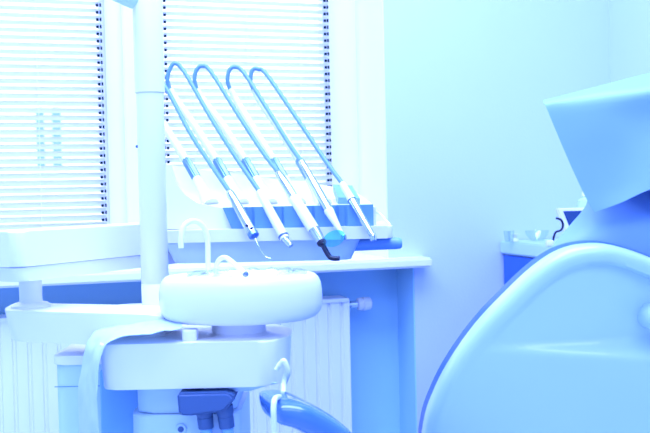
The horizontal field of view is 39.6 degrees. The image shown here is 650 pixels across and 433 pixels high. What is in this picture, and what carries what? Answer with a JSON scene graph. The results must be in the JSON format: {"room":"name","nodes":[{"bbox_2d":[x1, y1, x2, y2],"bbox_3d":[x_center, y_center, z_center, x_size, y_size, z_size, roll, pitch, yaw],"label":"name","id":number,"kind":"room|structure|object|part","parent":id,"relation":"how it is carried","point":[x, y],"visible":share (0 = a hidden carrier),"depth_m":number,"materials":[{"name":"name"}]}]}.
{"room":"dental clinic","nodes":[
{"label":"dental clinic","id":0,"kind":"room"},
{"bbox_2d":[383,0,609,432],"bbox_3d":[-0.961,-0.263,2.640,4.114,2.750,0.360,-2,2,-17],"label":"wall","id":1,"kind":"structure","parent":0,"point":[477,158],"depth_m":2.89,"materials":[{"name":"paint"}]},
{"bbox_2d":[0,0,106,229],"bbox_3d":[-1.385,-0.532,2.552,1.466,1.379,0.040,-2,2,-17],"label":"blind","id":2,"kind":"object","parent":1,"relation":"attached to","point":[101,181],"visible":0.88,"depth_m":2.73,"materials":[{"name":"white plastic"}]},
{"bbox_3d":[-0.866,-0.530,2.711,0.001,1.324,0.028,-2,2,-17],"label":"ladder cord","id":3,"kind":"part","parent":2,"relation":"part of","materials":[{"name":"white fabric"}]},
{"bbox_2d":[97,0,126,223],"bbox_3d":[-1.424,-0.529,2.616,1.629,1.396,0.075,-2,2,-17],"label":"window","id":4,"kind":"structure","parent":1,"relation":"in","point":[110,14],"depth_m":2.82,"materials":[{"name":"plastic"}]},
{"bbox_2d":[121,5,139,222],"bbox_3d":[-0.613,-0.553,2.848,0.059,1.396,0.105,-2,2,-17],"label":"trim","id":5,"kind":"structure","parent":1,"relation":"attached to","point":[129,95],"depth_m":2.80,"materials":[{"name":"plastic"}]},
{"bbox_2d":[0,268,416,432],"bbox_3d":[-0.857,0.647,2.691,2.290,0.924,0.357,-2,2,-17],"label":"wall niche","id":6,"kind":"object","parent":1,"relation":"in","point":[382,337],"visible":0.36,"depth_m":2.94,"materials":[{"name":"paint"}]},
{"bbox_2d":[0,295,372,432],"bbox_3d":[-0.840,0.635,2.587,2.067,0.713,0.126,-2,2,-17],"label":"radiator","id":7,"kind":"object","parent":6,"relation":"attached to","point":[320,356],"visible":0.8,"depth_m":2.75,"materials":[{"name":"metal"}]},
{"bbox_3d":[0.123,0.276,2.857,0.047,0.044,0.044,-2,2,-17],"label":"thermostat knob","id":8,"kind":"part","parent":7,"relation":"part of","materials":[{"name":"white plastic"}]},
{"bbox_2d":[0,253,431,287],"bbox_3d":[-0.832,0.171,2.620,2.323,0.030,0.370,-2,2,-17],"label":"windowsill","id":9,"kind":"structure","parent":1,"relation":"attached to","point":[359,261],"depth_m":2.67,"materials":[{"name":"laminate"}]},
{"bbox_2d":[162,0,331,186],"bbox_3d":[-0.252,-0.566,2.898,0.546,1.379,0.040,-2,2,-17],"label":"blind","id":10,"kind":"object","parent":1,"relation":"attached to","point":[301,98],"visible":0.46,"depth_m":2.91,"materials":[{"name":"white plastic"}]},
{"bbox_3d":[-0.418,-0.543,2.848,0.001,1.324,0.028,-2,2,-17],"label":"ladder cord","id":11,"kind":"part","parent":10,"relation":"part of","materials":[{"name":"white fabric"}]},
{"bbox_3d":[-0.251,-0.548,2.899,0.001,1.324,0.028,-2,2,-17],"label":"ladder cord","id":12,"kind":"part","parent":10,"relation":"part of","materials":[{"name":"white fabric"}]},
{"bbox_3d":[-0.085,-0.553,2.950,0.001,1.324,0.028,-2,2,-17],"label":"ladder cord","id":13,"kind":"part","parent":10,"relation":"part of","materials":[{"name":"white fabric"}]},
{"bbox_2d":[318,0,359,252],"bbox_3d":[-0.246,-0.565,2.976,0.717,1.396,0.075,-2,2,-17],"label":"window","id":14,"kind":"structure","parent":1,"relation":"in","point":[341,13],"depth_m":3.04,"materials":[{"name":"plastic"}]},
{"bbox_2d":[355,0,388,257],"bbox_3d":[-1.004,-0.537,2.570,2.405,1.396,0.258,-2,2,-17],"label":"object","id":15,"kind":"structure","parent":1,"relation":"attached to","point":[369,14],"depth_m":2.91,"materials":[{"name":"plastic"}]},
{"bbox_2d":[609,0,649,82],"bbox_3d":[1.631,-0.278,1.028,0.100,2.750,4.960,-2,2,-17],"label":"wall","id":16,"kind":"structure","parent":0,"point":[629,20],"depth_m":2.93,"materials":[{"name":"paint"}]},
{"bbox_3d":[-0.247,1.204,0.450,5.425,0.100,6.080,-1,2,0],"label":"floor","id":17,"kind":"structure","parent":0,"visible":0},
{"bbox_2d":[54,0,321,432],"bbox_3d":[-0.272,0.128,1.629,0.576,1.990,0.403,-1,2,22],"label":"dental unit","id":18,"kind":"object","parent":17,"relation":"on","point":[200,376],"visible":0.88,"depth_m":1.49,"materials":[{"name":"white plastic"}]},
{"bbox_3d":[-0.404,0.251,1.739,0.165,0.016,0.275,-1,2,0],"label":"cabinet lid","id":19,"kind":"part","parent":18,"relation":"part of","materials":[{"name":"white plastic"}]},
{"bbox_3d":[-0.336,0.694,1.649,0.096,0.860,0.140,-1,2,0],"label":"recess panel","id":20,"kind":"part","parent":18,"relation":"part of","materials":[{"name":"blue plastic"}]},
{"bbox_3d":[-0.462,-0.457,1.635,0.335,0.139,0.055,-2,2,-39],"label":"lamp arm","id":21,"kind":"part","parent":18,"relation":"part of","materials":[{"name":"blue plastic"}]},
{"bbox_2d":[78,319,181,432],"bbox_3d":[-0.329,0.284,1.492,0.146,0.222,0.193,-3,2,-42],"label":"bib","id":22,"kind":"object","parent":18,"relation":"on","point":[88,380],"visible":0.94,"depth_m":1.47,"materials":[{"name":"white paper"}]},
{"bbox_2d":[176,423,186,432],"bbox_3d":[-0.238,0.351,1.490,0.018,0.018,0.005,-1,2,0],"label":"socket","id":23,"kind":"object","parent":18,"relation":"attached to","point":[180,427],"depth_m":1.49,"materials":[{"name":"blue plastic"}]},
{"bbox_2d":[0,88,401,344],"bbox_3d":[-0.237,-0.041,1.819,0.792,0.506,0.621,-1,2,0],"label":"table","id":24,"kind":"object","parent":18,"relation":"attached to","point":[28,256],"visible":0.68,"depth_m":1.85,"materials":[{"name":"white plastic"}]},
{"bbox_3d":[-0.546,0.134,1.674,0.072,0.074,0.072,-1,2,0],"label":"arm post","id":25,"kind":"part","parent":24,"relation":"part of","materials":[{"name":"white plastic"}]},
{"bbox_3d":[-0.446,0.049,1.818,0.125,0.061,0.545,0,2,30],"label":"arm","id":26,"kind":"part","parent":24,"relation":"part of","materials":[{"name":"white plastic"}]},
{"bbox_3d":[-0.445,0.093,1.819,0.119,0.025,0.539,0,2,30],"label":"arm","id":27,"kind":"part","parent":24,"relation":"part of","materials":[{"name":"white plastic"}]},
{"bbox_3d":[-0.430,0.194,1.625,0.377,0.056,0.119,-1,2,19],"label":"arm","id":28,"kind":"part","parent":24,"relation":"part of","materials":[{"name":"white plastic"}]},
{"bbox_3d":[-0.365,-0.209,2.054,0.144,0.177,0.022,0,2,35],"label":"rod","id":29,"kind":"part","parent":24,"relation":"part of","materials":[{"name":"white plastic"}]},
{"bbox_3d":[-0.297,-0.209,2.054,0.145,0.177,0.022,0,2,35],"label":"rod","id":30,"kind":"part","parent":24,"relation":"part of","materials":[{"name":"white plastic"}]},
{"bbox_3d":[-0.258,-0.051,1.956,0.036,0.079,0.084,-2,2,-27],"label":"whip arm","id":31,"kind":"part","parent":24,"relation":"part of","materials":[{"name":"white plastic"}]},
{"bbox_2d":[165,83,270,258],"bbox_3d":[-0.265,-0.137,1.938,0.041,0.441,0.447,-3,2,-43],"label":"syringe","id":32,"kind":"object","parent":24,"relation":"on","point":[245,220],"visible":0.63,"depth_m":1.86,"materials":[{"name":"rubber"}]},
{"bbox_3d":[-0.169,-0.006,1.832,0.021,0.102,0.096,-3,2,-40],"label":"handle","id":33,"kind":"part","parent":32,"relation":"part of","materials":[{"name":"silver metal"}]},
{"bbox_3d":[-0.234,-0.209,2.054,0.147,0.177,0.023,0,2,34],"label":"rod","id":34,"kind":"part","parent":24,"relation":"part of","materials":[{"name":"white plastic"}]},
{"bbox_2d":[165,61,292,247],"bbox_3d":[-0.210,-0.148,1.944,0.036,0.418,0.424,-3,2,-43],"label":"handpiece","id":35,"kind":"object","parent":24,"relation":"on","point":[280,230],"visible":0.94,"depth_m":1.89,"materials":[{"name":"plastic"}]},
{"bbox_3d":[-0.107,-0.003,1.832,0.020,0.107,0.096,-3,2,-40],"label":"handle","id":36,"kind":"part","parent":35,"relation":"part of","materials":[{"name":"white plastic"}]},
{"bbox_3d":[-0.198,-0.051,1.953,0.036,0.079,0.084,-2,2,-38],"label":"whip arm","id":37,"kind":"part","parent":24,"relation":"part of","materials":[{"name":"white plastic"}]},
{"bbox_3d":[-0.164,-0.209,2.054,0.136,0.177,0.022,0,2,38],"label":"rod","id":38,"kind":"part","parent":24,"relation":"part of","materials":[{"name":"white plastic"}]},
{"bbox_2d":[168,239,359,262],"bbox_3d":[-0.130,0.069,1.972,0.408,0.043,0.240,-1,2,0],"label":"tub","id":39,"kind":"object","parent":24,"relation":"in","point":[301,250],"depth_m":1.86,"materials":[{"name":"plastic"}]},
{"bbox_3d":[-0.136,-0.051,1.953,0.036,0.079,0.083,-2,2,-37],"label":"whip arm","id":40,"kind":"part","parent":24,"relation":"part of","materials":[{"name":"white plastic"}]},
{"bbox_2d":[192,64,339,260],"bbox_3d":[-0.136,-0.132,1.932,0.040,0.439,0.458,-3,2,-44],"label":"light","id":41,"kind":"object","parent":24,"relation":"on","point":[302,211],"visible":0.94,"depth_m":1.85,"materials":[{"name":"plastic"}]},
{"bbox_3d":[-0.043,-0.006,1.831,0.025,0.081,0.075,-3,2,-45],"label":"handle","id":42,"kind":"part","parent":41,"relation":"part of","materials":[{"name":"white plastic"}]},
{"bbox_3d":[-0.109,-0.209,2.054,0.140,0.177,0.022,0,2,37],"label":"rod","id":43,"kind":"part","parent":24,"relation":"part of","materials":[{"name":"white plastic"}]},
{"bbox_2d":[167,221,392,242],"bbox_3d":[-0.099,0.033,1.982,0.473,0.025,0.300,-1,2,0],"label":"tray","id":44,"kind":"object","parent":24,"relation":"on","point":[219,231],"depth_m":1.83,"materials":[{"name":"white plastic"}]},
{"bbox_2d":[225,65,346,239],"bbox_3d":[-0.086,-0.152,1.948,0.038,0.394,0.396,-3,2,-40],"label":"handpiece","id":45,"kind":"object","parent":24,"relation":"on","point":[317,190],"visible":1,"depth_m":1.88,"materials":[{"name":"plastic"}]},
{"bbox_3d":[-0.010,-0.044,1.850,0.020,0.073,0.064,-3,2,-41],"label":"handle","id":46,"kind":"part","parent":45,"relation":"part of","materials":[{"name":"silver metal"}]},
{"bbox_3d":[-0.069,-0.051,1.956,0.036,0.079,0.082,-2,2,-23],"label":"whip arm","id":47,"kind":"part","parent":24,"relation":"part of","materials":[{"name":"white plastic"}]},
{"bbox_3d":[-0.056,0.000,1.874,0.310,0.044,0.054,-1,2,0],"label":"holder rail","id":48,"kind":"part","parent":24,"relation":"part of","materials":[{"name":"blue plastic"}]},
{"bbox_2d":[249,66,376,240],"bbox_3d":[-0.030,-0.149,1.948,0.032,0.393,0.401,-3,2,-41],"label":"handpiece","id":49,"kind":"object","parent":24,"relation":"on","point":[351,199],"visible":0.86,"depth_m":1.90,"materials":[{"name":"plastic"}]},
{"bbox_3d":[0.074,0.001,1.826,0.018,0.079,0.073,-2,2,-37],"label":"handle","id":50,"kind":"part","parent":49,"relation":"part of","materials":[{"name":"silver metal"}]},
{"bbox_3d":[-0.013,-0.051,1.956,0.036,0.078,0.081,-2,2,-22],"label":"whip arm","id":51,"kind":"part","parent":24,"relation":"part of","materials":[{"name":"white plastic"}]},
{"bbox_3d":[0.102,0.058,1.892,0.120,0.027,0.025,-1,2,0],"label":"grab handle","id":52,"kind":"part","parent":24,"relation":"part of","materials":[{"name":"blue plastic"}]},
{"bbox_2d":[213,255,248,276],"bbox_3d":[-0.164,0.092,1.570,0.068,0.049,0.074,-1,2,0],"label":"tap","id":53,"kind":"object","parent":18,"relation":"on","point":[239,272],"depth_m":1.60,"materials":[{"name":"white plastic"}]},
{"bbox_2d":[271,358,290,432],"bbox_3d":[-0.066,0.286,1.342,0.027,0.126,0.218,-1,2,0],"label":"saliva ejector","id":54,"kind":"object","parent":18,"relation":"hanging from","point":[283,362],"visible":0.95,"depth_m":1.40,"materials":[{"name":"white plastic"}]},
{"bbox_2d":[259,240,649,432],"bbox_3d":[0.411,0.460,1.696,1.013,1.293,0.834,-1,2,0],"label":"dental chair","id":55,"kind":"object","parent":17,"relation":"on","point":[563,346],"visible":0.99,"depth_m":1.36,"materials":[{"name":"leather"}]},
{"bbox_3d":[0.085,0.431,1.435,0.220,0.350,0.425,0,2,44],"label":"armrest","id":56,"kind":"part","parent":55,"relation":"part of","materials":[{"name":"blue plastic"}]},
{"bbox_2d":[418,240,649,432],"bbox_3d":[0.538,0.372,1.538,0.754,0.680,0.345,-1,2,0],"label":"backrest cushion","id":57,"kind":"object","parent":55,"relation":"on","point":[504,373],"depth_m":1.37,"materials":[{"name":"blue leather"}]},
{"bbox_2d":[543,73,649,255],"bbox_3d":[0.579,-0.071,1.468,0.473,0.439,0.224,-1,2,0],"label":"headrest cover","id":58,"kind":"object","parent":55,"relation":"on","point":[603,131],"visible":0.94,"depth_m":1.40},
{"bbox_3d":[0.487,0.149,1.325,0.040,0.040,0.060,-1,2,0],"label":"adjust knob","id":59,"kind":"part","parent":55,"relation":"part of","materials":[{"name":"plastic"}]},
{"bbox_2d":[500,239,556,284],"bbox_3d":[0.904,0.577,2.556,0.440,0.992,0.916,-2,2,-17],"label":"base cabinet","id":60,"kind":"object","parent":17,"relation":"on","point":[520,253],"visible":0.06,"depth_m":2.83,"materials":[{"name":"blue plastic"}]},
{"bbox_3d":[0.646,0.223,2.715,0.014,0.190,0.425,-2,2,-17],"label":"drawer","id":61,"kind":"part","parent":60,"relation":"part of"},
{"bbox_2d":[500,239,556,256],"bbox_3d":[0.902,0.101,2.546,0.422,0.040,0.916,-2,2,-17],"label":"countertop","id":62,"kind":"structure","parent":60,"relation":"on","point":[532,248],"depth_m":2.79,"materials":[{"name":"white plastic"}]},
{"bbox_2d":[511,234,518,241],"bbox_3d":[0.600,0.067,2.853,0.026,0.023,0.026,-1,2,0],"label":"plastic cup","id":63,"kind":"object","parent":62,"relation":"on","point":[514,239],"visible":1,"depth_m":2.84,"materials":[{"name":"white plastic"}]},
{"bbox_2d":[545,240,553,246],"bbox_3d":[0.643,0.077,2.583,0.020,0.018,0.024,-1,2,0],"label":"block","id":64,"kind":"object","parent":62,"relation":"on","point":[549,243],"visible":0.88,"depth_m":2.57,"materials":[{"name":"white plastic"}]},
{"bbox_2d":[552,217,563,240],"bbox_3d":[0.665,0.042,2.582,0.038,0.081,0.007,-1,2,0],"label":"cable","id":65,"kind":"object","parent":62,"relation":"on","point":[557,218],"visible":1,"depth_m":2.58,"materials":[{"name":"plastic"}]},
{"bbox_2d":[555,207,583,231],"bbox_3d":[0.746,0.028,2.650,0.141,0.108,0.065,-1,2,0],"label":"monitor","id":66,"kind":"object","parent":62,"relation":"on","point":[568,215],"visible":0.1,"depth_m":2.62,"materials":[{"name":"white plastic"}]},
{"bbox_2d":[576,192,586,207],"bbox_3d":[0.781,-0.006,2.701,0.058,0.171,0.058,-1,2,0],"label":"pump bottle","id":67,"kind":"object","parent":62,"relation":"on","point":[582,202],"visible":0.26,"depth_m":2.69,"materials":[{"name":"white plastic"}]},
{"label":"outside","id":68,"kind":"structure","parent":0,"visible":0},
{"bbox_3d":[-4.836,4.051,12.123,32.448,0.200,26.739,-1,2,0],"label":"ground","id":69,"kind":"structure","parent":68,"visible":0},
{"bbox_2d":[0,0,321,224],"bbox_3d":[-9.019,-2.079,16.648,19.000,12.000,6.070,-2,2,-17],"label":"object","id":70,"kind":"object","parent":69,"relation":"on","point":[288,1],"visible":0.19,"depth_m":15.46,"materials":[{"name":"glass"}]}
]}

